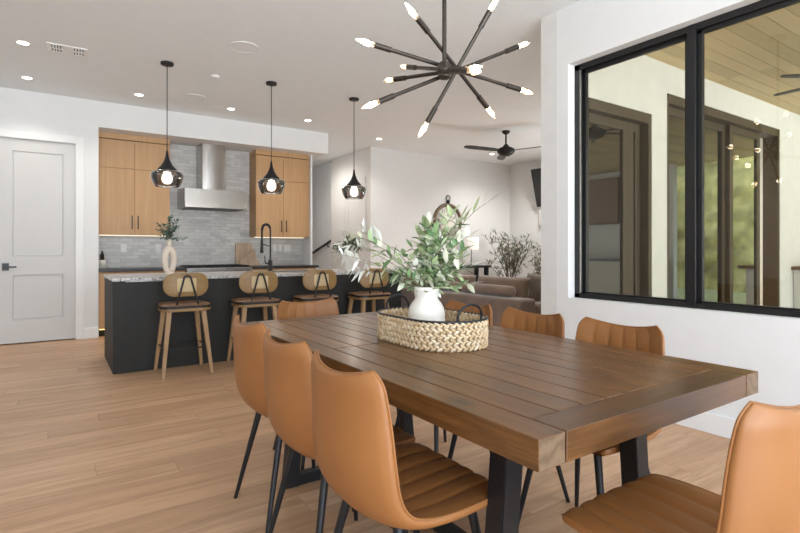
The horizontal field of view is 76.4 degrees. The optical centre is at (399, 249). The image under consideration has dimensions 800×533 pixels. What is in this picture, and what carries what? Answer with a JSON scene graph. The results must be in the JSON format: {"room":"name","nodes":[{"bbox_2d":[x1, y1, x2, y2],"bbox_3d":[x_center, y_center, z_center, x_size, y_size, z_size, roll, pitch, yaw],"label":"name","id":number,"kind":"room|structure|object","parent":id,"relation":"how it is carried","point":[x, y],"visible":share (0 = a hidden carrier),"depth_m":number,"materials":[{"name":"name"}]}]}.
{"room":"dining room","nodes":[
{"label":"dining room","id":0,"kind":"room"},
{"bbox_2d":[0,87,98,327],"bbox_3d":[-5.615,-0.397,5.837,3.673,3.054,0.732,0,0,-34],"label":"wall","id":1,"kind":"structure","parent":0,"point":[23,110],"depth_m":6.48,"materials":[{"name":"paint"}]},
{"bbox_2d":[0,137,74,343],"bbox_3d":[-4.441,-0.109,6.207,0.812,2.454,0.100,0,0,-34],"label":"door","id":2,"kind":"structure","parent":1,"relation":"in","point":[37,178],"depth_m":6.23,"materials":[{"name":"paint"}]},
{"bbox_2d":[0,128,83,339],"bbox_3d":[-4.457,-0.152,6.222,1.003,2.565,0.097,0,0,-34],"label":"trim","id":3,"kind":"structure","parent":1,"relation":"attached to","point":[6,133],"depth_m":6.43,"materials":[{"name":"paint"}]},
{"bbox_2d":[84,327,98,338],"bbox_3d":[-5.344,1.062,5.571,3.523,0.135,0.016,0,0,-34],"label":"baseboard","id":4,"kind":"structure","parent":1,"relation":"attached to","point":[93,332],"depth_m":6.51,"materials":[{"name":"paint"}]},
{"bbox_2d":[99,144,301,267],"bbox_3d":[-3.002,-0.229,7.983,3.062,2.718,0.120,0,0,-34],"label":"wall","id":5,"kind":"structure","parent":0,"point":[214,235],"depth_m":7.85,"materials":[{"name":"tile"}]},
{"bbox_2d":[120,244,126,251],"bbox_3d":[-3.946,-0.028,7.262,0.078,0.120,0.010,0,0,-34],"label":"wall outlet","id":6,"kind":"object","parent":5,"relation":"attached to","point":[123,247],"visible":1,"depth_m":7.26,"materials":[{"name":"white plastic"}]},
{"bbox_2d":[99,132,169,235],"bbox_3d":[-3.758,-0.892,7.176,0.899,1.389,0.363,0,0,-34],"label":"upper cabinet","id":7,"kind":"object","parent":5,"relation":"attached to","point":[130,204],"visible":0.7,"depth_m":7.03,"materials":[{"name":"brown wood"}]},
{"bbox_2d":[155,244,160,251],"bbox_3d":[-3.574,-0.028,7.515,0.078,0.120,0.010,0,0,-34],"label":"wall outlet","id":8,"kind":"object","parent":5,"relation":"attached to","point":[157,246],"visible":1,"depth_m":7.51,"materials":[{"name":"white plastic"}]},
{"bbox_2d":[177,143,247,211],"bbox_3d":[-2.833,-1.098,7.691,0.890,0.978,0.550,0,0,-34],"label":"range hood","id":9,"kind":"object","parent":5,"relation":"attached to","point":[209,194],"visible":1,"depth_m":7.59,"materials":[{"name":"metal"}]},
{"bbox_2d":[273,244,276,251],"bbox_3d":[-2.096,-0.033,8.520,0.070,0.120,0.010,0,0,-34],"label":"wall outlet","id":10,"kind":"object","parent":5,"relation":"attached to","point":[274,245],"visible":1,"depth_m":8.52,"materials":[{"name":"white plastic"}]},
{"bbox_2d":[249,149,308,237],"bbox_3d":[-1.977,-0.892,8.386,0.903,1.389,0.363,0,0,-34],"label":"upper cabinet","id":11,"kind":"object","parent":5,"relation":"attached to","point":[287,213],"visible":0.88,"depth_m":8.27,"materials":[{"name":"brown wood"}]},
{"bbox_2d":[278,244,281,251],"bbox_3d":[-2.019,-0.033,8.572,0.070,0.120,0.010,0,0,-34],"label":"wall outlet","id":12,"kind":"object","parent":5,"relation":"attached to","point":[279,245],"visible":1,"depth_m":8.57,"materials":[{"name":"white plastic"}]},
{"bbox_2d":[283,245,290,251],"bbox_3d":[-1.917,-0.027,8.642,0.130,0.120,0.010,0,0,-34],"label":"wall outlet","id":13,"kind":"object","parent":5,"relation":"attached to","point":[286,248],"visible":1,"depth_m":8.64,"materials":[{"name":"white plastic"}]},
{"bbox_2d":[99,101,327,158],"bbox_3d":[-2.744,-1.756,7.788,3.270,0.336,0.732,0,0,-34],"label":"wall","id":14,"kind":"structure","parent":0,"point":[185,129],"depth_m":7.37,"materials":[{"name":"paint"}]},
{"bbox_2d":[0,0,579,167],"bbox_3d":[-0.459,-1.984,5.612,11.950,0.120,16.200,0,0,-34],"label":"ceiling","id":15,"kind":"structure","parent":0,"point":[310,48],"depth_m":5.16,"materials":[{"name":"paint"}]},
{"bbox_2d":[13,40,32,45],"bbox_3d":[-3.503,-1.923,4.728,0.148,0.003,0.148,0,0,-34],"label":"recessed light","id":16,"kind":"object","parent":15,"relation":"in","point":[20,42],"visible":1,"depth_m":4.71,"materials":[{"name":"white plastic"}]},
{"bbox_2d":[19,76,34,79],"bbox_3d":[-4.171,-1.923,5.689,0.148,0.003,0.148,0,0,-34],"label":"recessed light","id":17,"kind":"object","parent":15,"relation":"in","point":[22,77],"visible":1,"depth_m":5.69,"materials":[{"name":"white plastic"}]},
{"bbox_2d":[46,42,87,57],"bbox_3d":[-3.194,-1.919,4.890,0.330,0.009,0.240,0,0,-32],"label":"ceiling vent","id":18,"kind":"object","parent":15,"relation":"in","point":[51,47],"visible":1,"depth_m":4.89,"materials":[{"name":"white plastic"}]},
{"bbox_2d":[132,93,145,96],"bbox_3d":[-3.238,-1.923,6.311,0.148,0.003,0.148,0,0,-34],"label":"recessed light","id":19,"kind":"object","parent":15,"relation":"in","point":[134,94],"visible":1,"depth_m":6.29,"materials":[{"name":"white"}]},
{"bbox_2d":[150,61,183,187],"bbox_3d":[-2.394,-1.288,5.229,0.314,1.271,0.314,0,0,-34],"label":"pendant lamp","id":20,"kind":"object","parent":15,"relation":"hanging from","point":[166,175],"visible":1,"depth_m":5.16,"materials":[{"name":"black metal"}]},
{"bbox_2d":[182,94,205,100],"bbox_3d":[-2.590,-1.920,6.396,0.276,0.008,0.276,0,0,-34],"label":"ceiling speaker","id":21,"kind":"object","parent":15,"relation":"attached to","point":[196,97],"visible":1,"depth_m":6.40,"materials":[{"name":"white plastic"}]},
{"bbox_2d":[210,74,219,78],"bbox_3d":[-2.044,-1.911,5.623,0.100,0.026,0.100,0,0,-34],"label":"smoke detector","id":22,"kind":"object","parent":15,"relation":"attached to","point":[213,76],"visible":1,"depth_m":5.60,"materials":[{"name":"white plastic"}]},
{"bbox_2d":[229,41,258,52],"bbox_3d":[-1.479,-1.920,4.822,0.276,0.008,0.276,0,0,-34],"label":"ceiling speaker","id":23,"kind":"object","parent":15,"relation":"attached to","point":[238,46],"visible":1,"depth_m":4.82,"materials":[{"name":"white plastic"}]},
{"bbox_2d":[257,81,284,193],"bbox_3d":[-1.479,-1.288,5.850,0.314,1.271,0.314,0,0,-34],"label":"pendant lamp","id":24,"kind":"object","parent":15,"relation":"hanging from","point":[271,183],"visible":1,"depth_m":5.78,"materials":[{"name":"black glass"}]},
{"bbox_2d":[342,97,365,198],"bbox_3d":[-0.583,-1.288,6.459,0.314,1.271,0.314,0,0,-34],"label":"pendant lamp","id":25,"kind":"object","parent":15,"relation":"hanging from","point":[353,189],"visible":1,"depth_m":6.36,"materials":[{"name":"black glass"}]},
{"bbox_2d":[355,0,532,138],"bbox_3d":[0.257,-1.245,2.502,0.826,1.358,0.580,0,0,11],"label":"chandelier","id":26,"kind":"object","parent":15,"relation":"hanging from","point":[446,70],"visible":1,"depth_m":2.43,"materials":[{"name":"brown metal"}]},
{"bbox_2d":[464,130,540,159],"bbox_3d":[1.628,-1.719,8.107,1.308,0.410,1.391,0,0,-34],"label":"ceiling fan","id":27,"kind":"object","parent":15,"relation":"hanging from","point":[506,150],"visible":0.95,"depth_m":8.12,"materials":[{"name":"black metal"}]},
{"bbox_2d":[302,155,311,264],"bbox_3d":[-2.868,-0.397,10.656,0.165,3.054,5.150,0,0,-34],"label":"wall","id":28,"kind":"structure","parent":0,"point":[306,242],"depth_m":8.52,"materials":[{"name":"paint"}]},
{"bbox_2d":[312,163,330,268],"bbox_3d":[-2.665,-0.397,11.803,1.460,3.054,2.920,0,0,-34],"label":"wall","id":29,"kind":"structure","parent":0,"point":[321,175],"depth_m":11.60,"materials":[{"name":"paint"}]},
{"bbox_2d":[312,240,330,253],"bbox_3d":[-2.069,0.091,11.954,0.071,0.668,2.210,0,0,-34],"label":"stair handrail","id":30,"kind":"object","parent":29,"relation":"attached to","point":[329,241],"visible":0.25,"depth_m":11.40,"materials":[{"name":"black metal"}]},
{"bbox_2d":[331,148,366,268],"bbox_3d":[-0.992,-0.397,10.250,0.118,3.054,1.530,0,0,-34],"label":"wall","id":31,"kind":"structure","parent":0,"point":[342,167],"depth_m":10.49,"materials":[{"name":"paint"}]},
{"bbox_2d":[345,182,362,267],"bbox_3d":[-0.901,-0.090,9.998,0.016,2.416,0.703,0,0,-34],"label":"door","id":32,"kind":"structure","parent":31,"relation":"in","point":[353,207],"depth_m":9.95,"materials":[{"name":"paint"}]},
{"bbox_2d":[343,177,365,267],"bbox_3d":[-0.902,-0.130,9.996,0.020,2.520,0.890,0,0,-34],"label":"trim","id":33,"kind":"structure","parent":31,"relation":"attached to","point":[362,179],"depth_m":9.67,"materials":[{"name":"paint"}]},
{"bbox_2d":[367,147,370,268],"bbox_3d":[-0.581,-0.397,9.528,0.014,3.054,0.126,0,0,-34],"label":"trim","id":34,"kind":"structure","parent":31,"relation":"attached to","point":[368,148],"depth_m":9.53,"materials":[{"name":"paint"}]},
{"bbox_2d":[0,336,729,532],"bbox_3d":[-0.459,1.190,5.612,11.950,0.120,16.200,0,0,-34],"label":"floor","id":35,"kind":"structure","parent":0,"point":[85,447],"depth_m":2.73,"materials":[{"name":"brown wood"}]},
{"bbox_2d":[99,270,184,335],"bbox_3d":[-3.619,0.707,7.110,1.054,0.846,0.628,0,0,-34],"label":"base cabinet","id":36,"kind":"object","parent":35,"relation":"on","point":[101,274],"visible":0.23,"depth_m":6.61,"materials":[{"name":"brown wood"}]},
{"bbox_2d":[99,266,185,271],"bbox_3d":[-3.623,0.266,7.112,1.052,0.036,0.622,0,0,-34],"label":"countertop","id":37,"kind":"structure","parent":36,"relation":"on","point":[117,269],"depth_m":6.84,"materials":[{"name":"stone"}]},
{"bbox_2d":[99,251,105,268],"bbox_3d":[-3.980,0.130,6.799,0.090,0.236,0.090,0,0,-34],"label":"soap bottle","id":38,"kind":"object","parent":37,"relation":"on","point":[102,263],"visible":0.95,"depth_m":6.78,"materials":[{"name":"white ceramic"}]},
{"bbox_2d":[153,273,213,379],"bbox_3d":[-2.011,0.670,4.721,0.441,0.925,0.437,0,0,-34],"label":"bar stool","id":39,"kind":"object","parent":35,"relation":"on","point":[178,285],"visible":1,"depth_m":4.61,"materials":[{"name":"brown wood"}]},
{"bbox_2d":[178,264,251,271],"bbox_3d":[-2.769,0.667,7.633,0.924,0.885,0.701,0,0,-34],"label":"range cooker","id":40,"kind":"object","parent":35,"relation":"on","point":[215,267],"visible":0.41,"depth_m":7.42,"materials":[{"name":"metal"}]},
{"bbox_2d":[178,266,250,267],"bbox_3d":[-2.789,0.251,7.662,0.910,0.010,0.590,0,0,-34],"label":"cooktop","id":41,"kind":"object","parent":40,"relation":"in","point":[178,266],"depth_m":7.43,"materials":[{"name":"black metal"}]},
{"bbox_2d":[104,268,400,373],"bbox_3d":[-1.562,0.694,5.899,3.181,0.872,0.974,0,0,-34],"label":"kitchen island","id":42,"kind":"object","parent":35,"relation":"on","point":[132,316],"visible":0.54,"depth_m":4.99,"materials":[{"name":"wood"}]},
{"bbox_2d":[104,268,394,281],"bbox_3d":[-1.563,0.273,5.902,3.181,0.030,0.969,0,0,-34],"label":"island countertop","id":43,"kind":"structure","parent":42,"relation":"on","point":[225,274],"depth_m":5.36,"materials":[{"name":"stone"}]},
{"bbox_2d":[155,214,189,274],"bbox_3d":[-2.345,-0.059,5.210,0.160,0.634,0.368,0,0,38],"label":"ring vase","id":44,"kind":"object","parent":43,"relation":"on","point":[168,249],"visible":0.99,"depth_m":5.18,"materials":[{"name":"beige ceramic"}]},
{"bbox_2d":[260,223,272,270],"bbox_3d":[-1.620,-0.036,6.178,0.162,0.586,0.068,0,0,-34],"label":"tap","id":45,"kind":"object","parent":43,"relation":"on","point":[270,262],"visible":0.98,"depth_m":6.17,"materials":[{"name":"black metal"}]},
{"bbox_2d":[273,270,308,272],"bbox_3d":[-1.316,0.256,6.118,0.720,0.004,0.400,0,0,-34],"label":"sink","id":46,"kind":"object","parent":43,"relation":"in","point":[285,270],"visible":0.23,"depth_m":6.06,"materials":[{"name":"metal"}]},
{"bbox_2d":[273,270,308,271],"bbox_3d":[-1.316,0.257,6.118,0.690,0.002,0.370,0,0,-34],"label":"basin","id":47,"kind":"object","parent":46,"relation":"in","point":[285,270],"depth_m":6.06,"materials":[{"name":"silver metal"}]},
{"bbox_2d":[331,235,362,270],"bbox_3d":[-0.660,0.028,6.303,0.455,0.460,0.322,0,0,-17],"label":"potted plant","id":48,"kind":"object","parent":43,"relation":"on","point":[346,263],"visible":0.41,"depth_m":6.23,"materials":[{"name":"green plant"}]},
{"bbox_2d":[226,271,279,361],"bbox_3d":[-1.456,0.670,5.098,0.441,0.925,0.437,0,0,-34],"label":"bar stool","id":49,"kind":"object","parent":35,"relation":"on","point":[253,282],"visible":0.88,"depth_m":4.97,"materials":[{"name":"brown wood"}]},
{"bbox_2d":[252,267,315,270],"bbox_3d":[-1.966,0.707,8.233,1.063,0.846,0.628,0,0,-34],"label":"base cabinet","id":50,"kind":"object","parent":35,"relation":"on","point":[314,267],"visible":0.1,"depth_m":8.02,"materials":[{"name":"brown wood"}]},
{"bbox_2d":[249,264,318,268],"bbox_3d":[-1.950,0.266,8.248,1.100,0.036,0.622,0,0,-34],"label":"countertop","id":51,"kind":"structure","parent":50,"relation":"on","point":[293,265],"depth_m":8.13,"materials":[{"name":"stone"}]},
{"bbox_2d":[235,243,251,263],"bbox_3d":[-2.514,0.068,8.201,0.270,0.360,0.051,0,0,-34],"label":"cutting board","id":52,"kind":"object","parent":51,"relation":"on","point":[242,250],"visible":0.77,"depth_m":8.17,"materials":[{"name":"brown wood"}]},
{"bbox_2d":[240,250,259,264],"bbox_3d":[-2.418,0.120,8.192,0.330,0.255,0.044,0,0,-34],"label":"cutting board","id":53,"kind":"object","parent":51,"relation":"on","point":[250,259],"visible":0.9,"depth_m":8.19,"materials":[{"name":"brown wood"}]},
{"bbox_2d":[233,314,353,532],"bbox_3d":[-0.481,0.710,2.255,0.478,0.844,0.447,0,0,-34],"label":"dining chair","id":54,"kind":"object","parent":35,"relation":"on","point":[247,339],"visible":0.52,"depth_m":2.05,"materials":[{"name":"beige leather"}]},
{"bbox_2d":[273,298,338,469],"bbox_3d":[-0.439,0.710,2.844,0.447,0.844,0.478,0,0,-34],"label":"dining chair","id":55,"kind":"object","parent":35,"relation":"on","point":[325,307],"visible":0.27,"depth_m":3.01,"materials":[{"name":"beige leather"}]},
{"bbox_2d":[292,269,338,301],"bbox_3d":[-0.913,0.670,5.467,0.441,0.925,0.437,0,0,-34],"label":"bar stool","id":56,"kind":"object","parent":35,"relation":"on","point":[315,280],"visible":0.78,"depth_m":5.32,"materials":[{"name":"beige wood"}]},
{"bbox_2d":[263,329,415,532],"bbox_3d":[-0.237,0.710,1.846,0.478,0.844,0.447,0,0,-34],"label":"dining chair","id":57,"kind":"object","parent":35,"relation":"on","point":[287,366],"visible":0.59,"depth_m":1.65,"materials":[{"name":"beige leather"}]},
{"bbox_2d":[347,268,390,313],"bbox_3d":[-0.361,0.670,5.842,0.441,0.925,0.437,0,0,-34],"label":"bar stool","id":58,"kind":"object","parent":35,"relation":"on","point":[373,279],"visible":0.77,"depth_m":5.70,"materials":[{"name":"brown wood"}]},
{"bbox_2d":[311,349,487,532],"bbox_3d":[0.003,0.710,1.453,0.478,0.844,0.447,0,0,-34],"label":"dining chair","id":59,"kind":"object","parent":35,"relation":"on","point":[415,487],"visible":0.97,"depth_m":1.28,"materials":[{"name":"beige leather"}]},
{"bbox_2d":[395,300,492,452],"bbox_3d":[0.229,0.710,2.725,0.478,0.844,0.447,0,0,-34],"label":"dining chair","id":60,"kind":"object","parent":35,"relation":"on","point":[451,304],"visible":0.12,"depth_m":2.75,"materials":[{"name":"beige leather"}]},
{"bbox_2d":[401,286,540,326],"bbox_3d":[0.847,0.802,6.173,1.060,0.655,2.540,0,0,-34],"label":"sofa","id":61,"kind":"object","parent":35,"relation":"on","point":[498,304],"visible":0.23,"depth_m":5.13,"materials":[{"name":"brown fabric"}]},
{"bbox_2d":[440,281,461,290],"bbox_3d":[0.483,0.417,6.023,0.115,0.115,0.704,0,0,-34],"label":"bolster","id":62,"kind":"object","parent":61,"relation":"on","point":[455,283],"visible":0.15,"depth_m":5.80,"materials":[{"name":"brown fabric"}]},
{"bbox_2d":[445,275,476,290],"bbox_3d":[0.635,0.455,6.235,0.219,0.320,0.800,0,0,-34],"label":"sofa pillow","id":63,"kind":"object","parent":61,"relation":"on","point":[471,278],"visible":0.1,"depth_m":5.97,"materials":[{"name":"brown fabric"}]},
{"bbox_2d":[461,283,515,296],"bbox_3d":[0.921,0.417,5.378,0.115,0.115,0.764,0,0,-34],"label":"bolster","id":64,"kind":"object","parent":61,"relation":"on","point":[485,289],"visible":0.91,"depth_m":5.26,"materials":[{"name":"brown fabric"}]},
{"bbox_2d":[477,275,531,297],"bbox_3d":[1.102,0.450,5.549,0.221,0.330,0.800,0,0,-34],"label":"sofa pillow","id":65,"kind":"object","parent":61,"relation":"on","point":[522,285],"visible":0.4,"depth_m":5.34,"materials":[{"name":"brown fabric"}]},
{"bbox_2d":[526,273,540,301],"bbox_3d":[1.571,0.440,5.445,0.194,0.354,0.760,0,0,-22],"label":"sofa pillow","id":66,"kind":"object","parent":61,"relation":"on","point":[535,284],"visible":0.23,"depth_m":5.51,"materials":[{"name":"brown fabric"}]},
{"bbox_2d":[451,265,490,281],"bbox_3d":[1.283,0.725,10.424,1.240,0.810,0.400,0,0,-34],"label":"console table","id":67,"kind":"object","parent":35,"relation":"on","point":[486,267],"visible":0.25,"depth_m":10.56,"materials":[{"name":"black wood"}]},
{"bbox_2d":[457,249,469,265],"bbox_3d":[1.260,0.152,10.263,0.429,0.337,0.205,0,0,-34],"label":"sculpture","id":68,"kind":"object","parent":67,"relation":"on","point":[467,258],"visible":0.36,"depth_m":10.26,"materials":[{"name":"white ceramic"}]},
{"bbox_2d":[464,237,478,265],"bbox_3d":[1.471,0.030,10.503,0.310,0.580,0.310,0,0,-34],"label":"table lamp","id":69,"kind":"object","parent":67,"relation":"on","point":[475,240],"visible":0.77,"depth_m":10.37,"materials":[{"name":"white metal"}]},
{"bbox_2d":[241,312,757,532],"bbox_3d":[0.139,0.751,2.073,0.996,0.763,1.935,0,0,-34],"label":"dining table","id":70,"kind":"object","parent":35,"relation":"on","point":[538,402],"visible":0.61,"depth_m":1.40,"materials":[{"name":"brown wood"}]},
{"bbox_2d":[377,294,487,352],"bbox_3d":[0.124,0.283,2.077,0.332,0.174,0.526,0,0,-34],"label":"woven basket","id":71,"kind":"object","parent":70,"relation":"on","point":[461,330],"visible":0.95,"depth_m":1.89,"materials":[{"name":"beige wicker"}]},
{"bbox_2d":[329,189,498,320],"bbox_3d":[0.056,0.055,2.060,0.717,0.616,0.310,0,0,-6],"label":"flower vase","id":72,"kind":"object","parent":71,"relation":"in","point":[426,305],"visible":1,"depth_m":2.05,"materials":[{"name":"white ceramic"}]},
{"bbox_2d":[448,307,569,502],"bbox_3d":[0.486,0.710,2.347,0.478,0.844,0.447,0,0,-34],"label":"dining chair","id":73,"kind":"object","parent":35,"relation":"on","point":[553,324],"visible":0.2,"depth_m":2.44,"materials":[{"name":"beige leather"}]},
{"bbox_2d":[480,228,540,276],"bbox_3d":[2.284,0.318,10.416,1.213,1.624,1.111,0,0,-8],"label":"tree","id":74,"kind":"object","parent":35,"relation":"on","point":[515,256],"visible":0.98,"depth_m":10.46,"materials":[{"name":"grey plant"}]},
{"bbox_2d":[528,242,540,274],"bbox_3d":[2.921,0.364,10.270,0.756,1.533,0.826,0,0,40],"label":"tree","id":75,"kind":"object","parent":35,"relation":"on","point":[537,269],"visible":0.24,"depth_m":10.30,"materials":[{"name":"grey plant"}]},
{"bbox_2d":[519,317,664,523],"bbox_3d":[0.741,0.710,1.971,0.478,0.844,0.447,0,0,-34],"label":"dining chair","id":76,"kind":"object","parent":35,"relation":"on","point":[650,339],"visible":0.34,"depth_m":2.04,"materials":[{"name":"beige leather"}]},
{"bbox_2d":[561,401,799,532],"bbox_3d":[0.696,0.710,1.214,0.447,0.844,0.478,0,0,-34],"label":"dining chair","id":77,"kind":"object","parent":35,"relation":"on","point":[761,486],"visible":1,"depth_m":0.98,"materials":[{"name":"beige leather"}]},
{"bbox_2d":[371,147,509,277],"bbox_3d":[1.024,-0.397,10.619,3.868,3.054,0.125,0,0,-34],"label":"wall","id":78,"kind":"structure","parent":0,"point":[406,186],"depth_m":10.31,"materials":[{"name":"paint"}]},
{"bbox_2d":[433,195,461,237],"bbox_3d":[0.992,-0.674,10.487,0.750,0.919,0.080,0,0,-34],"label":"wall clock","id":79,"kind":"object","parent":78,"relation":"attached to","point":[442,208],"visible":0.64,"depth_m":10.48,"materials":[{"name":"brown wood"}]},
{"bbox_2d":[510,138,762,305],"bbox_3d":[4.034,-0.397,9.382,0.120,3.054,5.305,0,0,-34],"label":"wall","id":80,"kind":"structure","parent":0,"point":[524,211],"depth_m":11.11,"materials":[{"name":"paint"}]},
{"bbox_2d":[531,168,540,206],"bbox_3d":[3.238,-1.303,10.204,0.271,0.784,1.360,0,0,-34],"label":"television","id":81,"kind":"object","parent":80,"relation":"attached to","point":[536,173],"visible":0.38,"depth_m":10.65,"materials":[{"name":"black metal"}]},
{"bbox_2d":[539,210,540,225],"bbox_3d":[3.018,-0.670,10.720,0.054,0.340,0.200,0,0,-34],"label":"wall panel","id":82,"kind":"object","parent":80,"relation":"attached to","point":[539,210],"visible":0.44,"depth_m":10.76,"materials":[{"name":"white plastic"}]},
{"bbox_2d":[541,12,799,314],"bbox_3d":[4.382,-0.397,6.319,7.648,3.054,0.159,0,0,-34],"label":"wall","id":83,"kind":"structure","parent":0,"point":[643,83],"depth_m":4.93,"materials":[{"name":"white paint"}]},
{"bbox_2d":[588,98,650,296],"bbox_3d":[1.950,-0.086,4.680,1.021,2.433,0.170,0,0,-34],"label":"door","id":84,"kind":"structure","parent":83,"relation":"in","point":[619,138],"depth_m":4.76,"materials":[{"name":"glass"}]},
{"bbox_2d":[667,93,778,306],"bbox_3d":[3.734,-0.214,5.893,2.752,2.688,0.170,0,0,-34],"label":"door","id":85,"kind":"structure","parent":83,"relation":"in","point":[732,142],"depth_m":5.98,"materials":[{"name":"clear glass"}]},
{"bbox_2d":[557,0,799,418],"bbox_3d":[2.987,-0.397,1.718,0.168,3.054,5.884,0,0,-34],"label":"wall","id":86,"kind":"structure","parent":0,"point":[587,30],"depth_m":3.46,"materials":[{"name":"paint"}]},
{"bbox_2d":[575,0,799,317],"bbox_3d":[1.933,-0.544,3.323,0.080,1.845,1.824,0,0,-34],"label":"window","id":87,"kind":"structure","parent":86,"relation":"in","point":[693,35],"depth_m":3.32,"materials":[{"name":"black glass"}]},
{"bbox_2d":[675,412,735,438],"bbox_3d":[2.923,1.067,1.870,0.263,0.125,5.908,0,0,-34],"label":"baseboard","id":88,"kind":"structure","parent":86,"relation":"attached to","point":[711,423],"depth_m":3.12,"materials":[{"name":"paint"}]},
{"bbox_2d":[645,3,799,114],"bbox_3d":[7.102,-1.867,2.822,7.880,0.045,8.684,0,0,-34],"label":"ceiling","id":89,"kind":"structure","parent":0,"point":[749,57],"depth_m":4.83,"materials":[{"name":"beige wood"}]},
{"bbox_2d":[773,74,799,95],"bbox_3d":[4.081,-1.655,4.527,1.247,0.380,1.352,0,0,-34],"label":"ceiling fan","id":90,"kind":"object","parent":89,"relation":"hanging from","point":[787,75],"visible":1,"depth_m":4.92,"materials":[{"name":"brown metal"}]},
{"bbox_3d":[13.140,1.192,6.925,22.480,0.115,8.684,0,0,-34],"label":"floor","id":91,"kind":"structure","parent":0,"visible":0},
{"bbox_2d":[791,266,799,307],"bbox_3d":[5.999,0.677,7.033,1.570,0.915,0.470,0,0,-34],"label":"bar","id":92,"kind":"object","parent":91,"relation":"on","point":[796,269],"visible":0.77,"depth_m":6.79,"materials":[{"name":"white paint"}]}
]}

